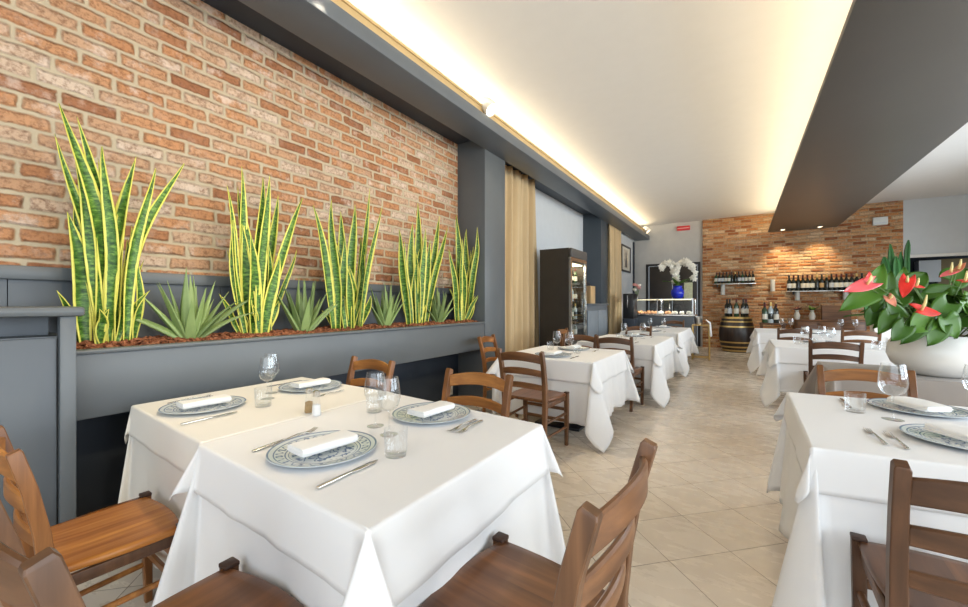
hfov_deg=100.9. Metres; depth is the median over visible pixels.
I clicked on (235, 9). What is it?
soffit recess
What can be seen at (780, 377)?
tablecloth
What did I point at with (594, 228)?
column
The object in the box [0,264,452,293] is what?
trim
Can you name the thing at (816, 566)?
tablecloth
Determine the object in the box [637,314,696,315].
countertop
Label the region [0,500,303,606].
dining chair
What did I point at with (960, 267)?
flower
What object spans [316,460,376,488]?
table knife
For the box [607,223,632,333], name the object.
wall
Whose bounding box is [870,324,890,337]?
pot
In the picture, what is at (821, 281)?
wine bottle
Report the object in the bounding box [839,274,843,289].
wine bottle
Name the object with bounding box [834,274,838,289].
wine bottle
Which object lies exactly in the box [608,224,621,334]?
curtain
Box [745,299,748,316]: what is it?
wine bottle
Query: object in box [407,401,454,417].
folded napkin
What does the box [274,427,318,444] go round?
fork
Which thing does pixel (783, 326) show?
table
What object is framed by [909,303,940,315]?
flower
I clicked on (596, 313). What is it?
cabinet
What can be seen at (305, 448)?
folded napkin
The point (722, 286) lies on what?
wall lamp
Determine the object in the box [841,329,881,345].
dining chair
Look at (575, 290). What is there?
wine bottle
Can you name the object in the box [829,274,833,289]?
wine bottle
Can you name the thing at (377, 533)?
cloth
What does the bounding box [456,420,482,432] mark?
fork
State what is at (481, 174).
column
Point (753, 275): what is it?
wine bottle
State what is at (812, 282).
wine bottle
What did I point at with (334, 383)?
charger plate
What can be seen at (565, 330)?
dining chair
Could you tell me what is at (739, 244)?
wall
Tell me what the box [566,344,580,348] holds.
folded napkin
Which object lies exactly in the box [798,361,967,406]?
tablecloth
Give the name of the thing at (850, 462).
cloth
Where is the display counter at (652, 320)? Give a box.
[637,298,696,354]
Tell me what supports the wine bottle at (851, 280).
on the wall shelf at (818, 290)
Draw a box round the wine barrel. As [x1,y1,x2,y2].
[719,316,753,352]
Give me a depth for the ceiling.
4.59 m
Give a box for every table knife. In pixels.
[180,411,236,424]
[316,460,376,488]
[839,398,851,407]
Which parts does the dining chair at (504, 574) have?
seat, post, post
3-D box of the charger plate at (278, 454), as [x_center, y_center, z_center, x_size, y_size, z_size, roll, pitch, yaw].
[-0.579,0.526,1.448,0.371,0.019,0.371,0,0,33]
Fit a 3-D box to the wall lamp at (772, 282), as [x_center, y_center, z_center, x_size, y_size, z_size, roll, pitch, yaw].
[7.939,-0.497,11.002,0.110,0.320,0.145,0,0,33]
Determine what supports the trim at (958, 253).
attached to the wall at (934, 225)
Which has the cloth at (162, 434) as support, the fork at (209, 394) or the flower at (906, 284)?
the fork at (209, 394)
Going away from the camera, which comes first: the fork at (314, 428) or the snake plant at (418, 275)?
the fork at (314, 428)
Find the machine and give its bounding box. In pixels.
[623,294,637,330]
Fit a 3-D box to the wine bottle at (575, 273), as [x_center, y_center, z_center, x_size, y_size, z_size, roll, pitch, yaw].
[1.671,-0.501,7.318,0.068,0.280,0.068,0,0,33]
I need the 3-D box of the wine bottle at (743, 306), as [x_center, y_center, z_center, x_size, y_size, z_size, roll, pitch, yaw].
[6.906,0.115,10.652,0.115,0.478,0.115,0,0,33]
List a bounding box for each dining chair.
[0,425,178,606]
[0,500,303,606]
[346,356,395,391]
[419,438,657,606]
[441,368,513,416]
[477,334,517,416]
[497,348,569,445]
[557,328,570,345]
[562,333,596,347]
[595,335,643,411]
[625,325,651,335]
[664,320,684,326]
[777,327,811,340]
[803,339,864,381]
[816,365,917,398]
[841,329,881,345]
[850,459,967,606]
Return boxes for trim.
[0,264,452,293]
[331,0,648,233]
[633,242,634,293]
[903,252,967,258]
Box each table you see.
[535,418,584,431]
[759,322,786,328]
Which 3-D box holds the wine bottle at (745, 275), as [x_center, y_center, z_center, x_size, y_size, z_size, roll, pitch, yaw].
[7.388,-0.744,11.276,0.082,0.324,0.077,0,0,44]
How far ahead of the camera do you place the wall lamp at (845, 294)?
10.15 m
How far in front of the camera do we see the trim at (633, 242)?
13.02 m
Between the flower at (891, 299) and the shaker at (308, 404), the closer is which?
the shaker at (308, 404)
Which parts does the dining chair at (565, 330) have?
post, post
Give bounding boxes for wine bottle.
[573,268,576,283]
[574,286,576,300]
[574,303,576,318]
[574,321,576,334]
[725,299,727,315]
[727,299,731,316]
[734,299,738,316]
[737,272,740,282]
[741,299,745,316]
[744,271,747,282]
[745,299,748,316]
[751,271,754,282]
[762,304,767,322]
[768,302,773,322]
[774,304,778,322]
[787,275,790,290]
[791,275,795,290]
[796,275,800,290]
[801,275,804,290]
[805,275,809,290]
[810,275,814,290]
[815,274,818,290]
[819,274,823,289]
[824,274,828,289]
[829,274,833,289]
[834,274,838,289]
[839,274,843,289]
[844,273,848,289]
[849,273,853,285]
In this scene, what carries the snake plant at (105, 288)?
on the bark mulch
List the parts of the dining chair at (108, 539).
post, post, seat, seat rail, leg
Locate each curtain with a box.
[505,165,538,351]
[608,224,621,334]
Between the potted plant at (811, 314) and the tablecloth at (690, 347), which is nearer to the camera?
the tablecloth at (690, 347)
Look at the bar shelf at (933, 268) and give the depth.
10.18 m
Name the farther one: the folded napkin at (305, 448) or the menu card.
the menu card
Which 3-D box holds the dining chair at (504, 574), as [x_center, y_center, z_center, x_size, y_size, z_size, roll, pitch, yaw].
[0.126,0.834,1.040,0.543,0.934,0.492,0,0,36]
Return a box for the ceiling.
[347,0,967,226]
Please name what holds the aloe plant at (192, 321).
on the bark mulch
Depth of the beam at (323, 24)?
3.76 m
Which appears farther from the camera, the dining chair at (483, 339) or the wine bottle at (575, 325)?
the wine bottle at (575, 325)
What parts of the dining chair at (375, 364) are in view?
post, post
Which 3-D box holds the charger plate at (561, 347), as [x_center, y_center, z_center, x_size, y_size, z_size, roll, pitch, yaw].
[1.048,0.526,4.675,0.371,0.019,0.371,0,0,33]
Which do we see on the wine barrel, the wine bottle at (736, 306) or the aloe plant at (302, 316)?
the wine bottle at (736, 306)
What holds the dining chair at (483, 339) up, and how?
on the floor
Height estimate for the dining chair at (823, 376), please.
0.907 m
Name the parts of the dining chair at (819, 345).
post, post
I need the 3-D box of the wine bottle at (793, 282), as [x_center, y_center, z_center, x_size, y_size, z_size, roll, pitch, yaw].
[8.284,-0.549,10.700,0.102,0.422,0.102,0,0,33]
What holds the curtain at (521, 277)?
hanging from the soffit recess
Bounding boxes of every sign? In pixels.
[677,225,689,230]
[872,216,887,225]
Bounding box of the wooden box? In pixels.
[587,282,594,303]
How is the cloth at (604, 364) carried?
on the tablecloth at (590, 409)
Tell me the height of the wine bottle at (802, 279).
0.422 m
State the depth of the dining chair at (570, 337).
5.23 m
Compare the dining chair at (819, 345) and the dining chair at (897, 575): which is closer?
the dining chair at (897, 575)
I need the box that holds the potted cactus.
[864,240,910,337]
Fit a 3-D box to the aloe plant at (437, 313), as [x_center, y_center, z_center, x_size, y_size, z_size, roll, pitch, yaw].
[-0.525,0.024,4.716,0.252,0.472,0.546,0,0,39]
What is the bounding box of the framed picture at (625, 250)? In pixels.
[621,244,630,272]
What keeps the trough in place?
attached to the wall at (168, 85)
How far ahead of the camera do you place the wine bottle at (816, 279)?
10.41 m
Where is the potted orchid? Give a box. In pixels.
[658,257,698,298]
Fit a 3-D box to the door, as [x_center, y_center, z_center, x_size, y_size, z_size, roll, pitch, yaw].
[5.892,0.020,12.510,1.550,2.560,0.100,0,0,33]
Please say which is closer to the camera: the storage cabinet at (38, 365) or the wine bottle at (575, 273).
the storage cabinet at (38, 365)
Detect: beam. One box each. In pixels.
[238,0,649,240]
[768,0,967,231]
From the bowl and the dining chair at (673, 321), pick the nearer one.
the bowl
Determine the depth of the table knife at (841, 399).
2.12 m
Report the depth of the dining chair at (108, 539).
1.41 m
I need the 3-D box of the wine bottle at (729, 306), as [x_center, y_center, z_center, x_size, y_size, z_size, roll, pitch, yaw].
[6.644,0.115,10.820,0.115,0.478,0.115,0,0,33]
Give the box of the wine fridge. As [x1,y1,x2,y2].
[540,248,586,345]
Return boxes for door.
[646,262,699,346]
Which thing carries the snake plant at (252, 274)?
on the bark mulch
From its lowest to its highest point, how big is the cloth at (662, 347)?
0.271 m
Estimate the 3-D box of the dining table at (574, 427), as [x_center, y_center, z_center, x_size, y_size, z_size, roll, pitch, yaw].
[0.887,0.924,4.387,0.975,0.749,1.123,0,0,33]
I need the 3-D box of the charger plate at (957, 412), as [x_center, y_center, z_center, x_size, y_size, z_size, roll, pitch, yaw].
[2.173,0.526,2.003,0.371,0.019,0.371,0,0,33]
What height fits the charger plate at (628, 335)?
0.019 m
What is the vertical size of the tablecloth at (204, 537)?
0.752 m
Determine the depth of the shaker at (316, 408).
1.91 m
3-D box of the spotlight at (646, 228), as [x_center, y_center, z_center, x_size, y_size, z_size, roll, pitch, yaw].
[5.057,-2.292,12.441,0.228,0.231,0.170,0,0,33]
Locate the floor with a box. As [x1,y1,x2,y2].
[70,346,788,606]
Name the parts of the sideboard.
door, door, door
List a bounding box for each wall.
[0,0,582,516]
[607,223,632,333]
[633,221,702,346]
[703,200,902,347]
[903,194,967,334]
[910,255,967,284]
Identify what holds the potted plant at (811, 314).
on the sideboard
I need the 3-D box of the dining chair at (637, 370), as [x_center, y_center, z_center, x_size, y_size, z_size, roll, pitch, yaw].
[1.715,0.847,5.059,0.478,0.907,0.528,0,0,36]
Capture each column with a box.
[458,141,504,398]
[583,214,606,303]
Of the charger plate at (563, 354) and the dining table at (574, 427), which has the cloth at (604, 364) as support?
the charger plate at (563, 354)
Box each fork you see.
[167,394,209,403]
[251,433,302,451]
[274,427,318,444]
[317,390,344,396]
[447,419,476,430]
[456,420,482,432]
[863,428,887,444]
[883,431,909,448]
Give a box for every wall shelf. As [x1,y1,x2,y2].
[713,283,755,287]
[785,290,843,294]
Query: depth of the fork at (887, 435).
1.54 m
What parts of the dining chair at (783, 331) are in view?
post, post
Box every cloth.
[124,377,393,472]
[169,394,562,606]
[486,345,633,393]
[576,334,679,366]
[619,326,695,348]
[750,328,889,347]
[762,339,895,367]
[773,392,967,516]
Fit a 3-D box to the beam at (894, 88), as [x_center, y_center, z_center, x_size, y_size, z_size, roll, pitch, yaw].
[4.150,-1.972,3.990,1.430,0.055,15.600,0,0,33]
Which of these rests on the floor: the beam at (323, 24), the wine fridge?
the wine fridge
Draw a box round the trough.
[76,321,484,420]
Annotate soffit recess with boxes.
[201,0,591,214]
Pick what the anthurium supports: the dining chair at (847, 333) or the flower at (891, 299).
the flower at (891, 299)
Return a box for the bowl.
[885,334,967,378]
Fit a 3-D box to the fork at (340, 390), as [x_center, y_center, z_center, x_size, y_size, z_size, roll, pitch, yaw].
[-0.913,0.530,2.362,0.024,0.011,0.212,0,0,31]
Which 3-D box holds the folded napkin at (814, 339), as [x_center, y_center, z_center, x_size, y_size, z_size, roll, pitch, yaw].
[4.600,0.501,5.496,0.127,0.031,0.213,0,0,33]
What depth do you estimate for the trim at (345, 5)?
4.03 m
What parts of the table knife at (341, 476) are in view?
handle, blade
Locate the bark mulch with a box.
[76,319,479,349]
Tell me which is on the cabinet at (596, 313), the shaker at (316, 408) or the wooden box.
the wooden box
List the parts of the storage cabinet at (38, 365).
door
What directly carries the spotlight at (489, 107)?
on the beam at (323, 24)
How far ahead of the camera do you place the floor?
2.78 m
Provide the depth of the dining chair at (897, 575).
1.02 m
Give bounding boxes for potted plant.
[790,306,806,318]
[804,305,819,319]
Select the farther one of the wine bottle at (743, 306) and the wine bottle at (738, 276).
the wine bottle at (738, 276)
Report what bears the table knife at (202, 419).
on the cloth at (162, 434)
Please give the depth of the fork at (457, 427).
1.73 m
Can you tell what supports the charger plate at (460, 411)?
on the cloth at (377, 533)
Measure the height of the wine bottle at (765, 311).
0.478 m
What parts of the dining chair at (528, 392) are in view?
post, leg, seat, post, seat rail, leg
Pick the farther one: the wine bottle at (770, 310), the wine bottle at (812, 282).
the wine bottle at (812, 282)
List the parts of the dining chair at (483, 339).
post, post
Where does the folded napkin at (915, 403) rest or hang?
on the charger plate at (957, 412)
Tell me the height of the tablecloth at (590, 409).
0.752 m
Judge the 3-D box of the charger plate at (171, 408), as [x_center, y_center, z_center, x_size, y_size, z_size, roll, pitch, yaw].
[-1.440,0.526,2.060,0.371,0.019,0.371,0,0,33]
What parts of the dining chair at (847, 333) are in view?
post, post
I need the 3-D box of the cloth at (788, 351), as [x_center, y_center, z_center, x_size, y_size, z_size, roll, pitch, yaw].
[4.418,0.672,5.192,1.300,0.272,1.372,0,0,33]
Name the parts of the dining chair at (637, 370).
post, post, leg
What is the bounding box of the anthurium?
[838,259,967,378]
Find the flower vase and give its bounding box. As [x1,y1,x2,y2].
[632,283,640,295]
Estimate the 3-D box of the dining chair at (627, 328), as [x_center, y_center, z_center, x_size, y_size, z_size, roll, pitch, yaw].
[2.662,0.847,7.011,0.478,0.907,0.528,0,0,33]
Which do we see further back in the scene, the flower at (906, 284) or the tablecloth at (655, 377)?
the tablecloth at (655, 377)
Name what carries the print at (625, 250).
attached to the framed picture at (625, 250)
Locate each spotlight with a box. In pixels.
[479,97,497,116]
[643,226,650,233]
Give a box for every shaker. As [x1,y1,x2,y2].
[304,388,312,412]
[311,390,321,415]
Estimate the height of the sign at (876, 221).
0.193 m
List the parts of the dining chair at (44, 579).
post, post, seat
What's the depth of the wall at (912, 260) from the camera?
10.53 m
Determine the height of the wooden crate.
0.360 m
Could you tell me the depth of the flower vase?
10.87 m
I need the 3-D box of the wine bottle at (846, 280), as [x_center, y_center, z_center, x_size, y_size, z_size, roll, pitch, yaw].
[9.176,-0.549,10.127,0.102,0.422,0.102,0,0,33]
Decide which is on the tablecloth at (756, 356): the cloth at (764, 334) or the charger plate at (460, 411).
the cloth at (764, 334)
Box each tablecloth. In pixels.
[118,435,187,568]
[152,467,565,606]
[492,356,639,452]
[621,332,698,376]
[629,342,683,407]
[746,333,765,373]
[756,346,813,406]
[767,411,967,606]
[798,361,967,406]
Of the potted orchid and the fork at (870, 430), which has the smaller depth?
the fork at (870, 430)
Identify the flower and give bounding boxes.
[844,276,883,291]
[883,293,896,306]
[898,273,915,297]
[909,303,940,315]
[940,270,958,276]
[953,263,965,272]
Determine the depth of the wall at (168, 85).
2.89 m
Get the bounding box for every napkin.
[176,394,231,408]
[287,430,358,457]
[290,378,330,387]
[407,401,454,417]
[544,350,561,354]
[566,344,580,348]
[706,319,711,336]
[812,338,824,341]
[885,396,952,411]
[923,422,967,441]
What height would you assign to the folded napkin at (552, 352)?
0.031 m
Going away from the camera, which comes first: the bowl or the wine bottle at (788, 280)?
the bowl
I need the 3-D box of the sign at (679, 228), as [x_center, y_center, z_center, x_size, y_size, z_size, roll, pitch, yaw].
[6.129,-2.313,12.294,0.360,0.132,0.080,0,0,33]
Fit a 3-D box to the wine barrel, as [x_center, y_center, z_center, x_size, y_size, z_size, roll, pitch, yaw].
[6.859,0.825,10.867,0.830,0.950,0.830,0,0,33]
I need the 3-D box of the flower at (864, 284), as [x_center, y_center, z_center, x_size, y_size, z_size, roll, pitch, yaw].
[2.576,-0.132,2.724,0.285,0.114,0.048,0,0,-3]
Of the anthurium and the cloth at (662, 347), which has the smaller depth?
the anthurium
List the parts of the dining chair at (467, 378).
post, post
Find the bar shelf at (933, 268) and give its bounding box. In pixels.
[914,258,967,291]
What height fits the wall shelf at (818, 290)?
0.100 m
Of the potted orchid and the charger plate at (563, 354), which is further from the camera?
the potted orchid
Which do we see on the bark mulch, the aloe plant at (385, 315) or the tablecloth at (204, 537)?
the aloe plant at (385, 315)
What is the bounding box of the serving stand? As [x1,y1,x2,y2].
[692,316,709,360]
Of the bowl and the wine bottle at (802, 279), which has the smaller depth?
the bowl
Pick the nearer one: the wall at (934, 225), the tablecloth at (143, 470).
the tablecloth at (143, 470)
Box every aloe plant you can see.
[135,267,254,338]
[277,280,345,331]
[367,286,404,325]
[427,287,455,321]
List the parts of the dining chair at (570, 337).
post, post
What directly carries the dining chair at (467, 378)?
on the floor
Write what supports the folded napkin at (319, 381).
on the charger plate at (334, 383)
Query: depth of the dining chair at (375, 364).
2.91 m
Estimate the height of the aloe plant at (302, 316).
0.486 m
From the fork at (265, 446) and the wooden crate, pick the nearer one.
the fork at (265, 446)
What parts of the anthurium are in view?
stem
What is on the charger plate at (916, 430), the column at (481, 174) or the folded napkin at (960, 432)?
the folded napkin at (960, 432)
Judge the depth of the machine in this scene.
10.04 m
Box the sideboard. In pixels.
[793,319,865,330]
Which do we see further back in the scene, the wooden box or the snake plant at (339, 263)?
the wooden box
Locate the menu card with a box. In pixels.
[684,282,692,297]
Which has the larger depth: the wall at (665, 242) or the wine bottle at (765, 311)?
the wall at (665, 242)
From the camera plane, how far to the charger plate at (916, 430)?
1.59 m
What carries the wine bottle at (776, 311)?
on the table at (783, 326)
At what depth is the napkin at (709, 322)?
9.09 m
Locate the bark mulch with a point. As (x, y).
(86, 344)
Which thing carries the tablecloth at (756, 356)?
on the dining table
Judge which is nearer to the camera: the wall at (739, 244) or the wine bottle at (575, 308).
the wine bottle at (575, 308)
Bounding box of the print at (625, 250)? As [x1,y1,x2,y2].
[624,249,627,267]
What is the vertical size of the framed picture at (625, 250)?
0.800 m
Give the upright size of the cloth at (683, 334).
0.271 m
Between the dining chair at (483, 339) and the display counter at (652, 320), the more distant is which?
the display counter at (652, 320)
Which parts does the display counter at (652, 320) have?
vitrine frame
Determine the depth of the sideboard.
9.79 m
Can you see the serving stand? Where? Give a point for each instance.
(698, 320)
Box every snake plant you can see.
[54,103,183,343]
[219,166,302,333]
[313,190,382,328]
[398,205,447,323]
[449,216,478,320]
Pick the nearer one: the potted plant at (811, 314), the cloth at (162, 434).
the cloth at (162, 434)
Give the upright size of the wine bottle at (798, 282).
0.422 m
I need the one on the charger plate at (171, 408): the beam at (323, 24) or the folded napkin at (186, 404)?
the folded napkin at (186, 404)
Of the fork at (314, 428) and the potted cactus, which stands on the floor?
the potted cactus
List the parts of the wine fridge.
door, handle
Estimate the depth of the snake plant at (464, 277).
5.17 m
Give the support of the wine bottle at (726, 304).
on the wine barrel
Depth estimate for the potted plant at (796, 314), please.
10.25 m
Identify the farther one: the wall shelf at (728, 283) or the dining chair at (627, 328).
the wall shelf at (728, 283)
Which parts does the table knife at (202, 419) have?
handle, blade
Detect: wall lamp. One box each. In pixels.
[721,285,724,294]
[770,279,774,290]
[795,292,799,299]
[843,291,847,299]
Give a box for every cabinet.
[0,306,84,526]
[587,304,608,336]
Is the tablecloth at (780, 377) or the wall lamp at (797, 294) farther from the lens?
the wall lamp at (797, 294)
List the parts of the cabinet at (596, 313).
door, door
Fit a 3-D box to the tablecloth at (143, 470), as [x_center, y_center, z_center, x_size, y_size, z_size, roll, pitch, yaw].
[-1.301,0.918,2.334,1.220,0.752,1.162,0,0,33]
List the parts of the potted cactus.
stem, stem, stem, stem, stem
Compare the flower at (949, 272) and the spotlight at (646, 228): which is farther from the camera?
the spotlight at (646, 228)
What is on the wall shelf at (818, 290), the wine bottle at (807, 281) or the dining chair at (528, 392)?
the wine bottle at (807, 281)
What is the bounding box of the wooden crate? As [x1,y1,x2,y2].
[821,305,850,319]
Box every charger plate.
[158,396,245,413]
[266,430,376,467]
[278,380,341,391]
[392,402,469,423]
[535,352,570,356]
[558,346,589,349]
[624,334,646,336]
[867,398,967,417]
[899,424,967,449]
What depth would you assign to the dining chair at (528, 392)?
3.47 m
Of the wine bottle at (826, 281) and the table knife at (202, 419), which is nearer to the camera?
the table knife at (202, 419)

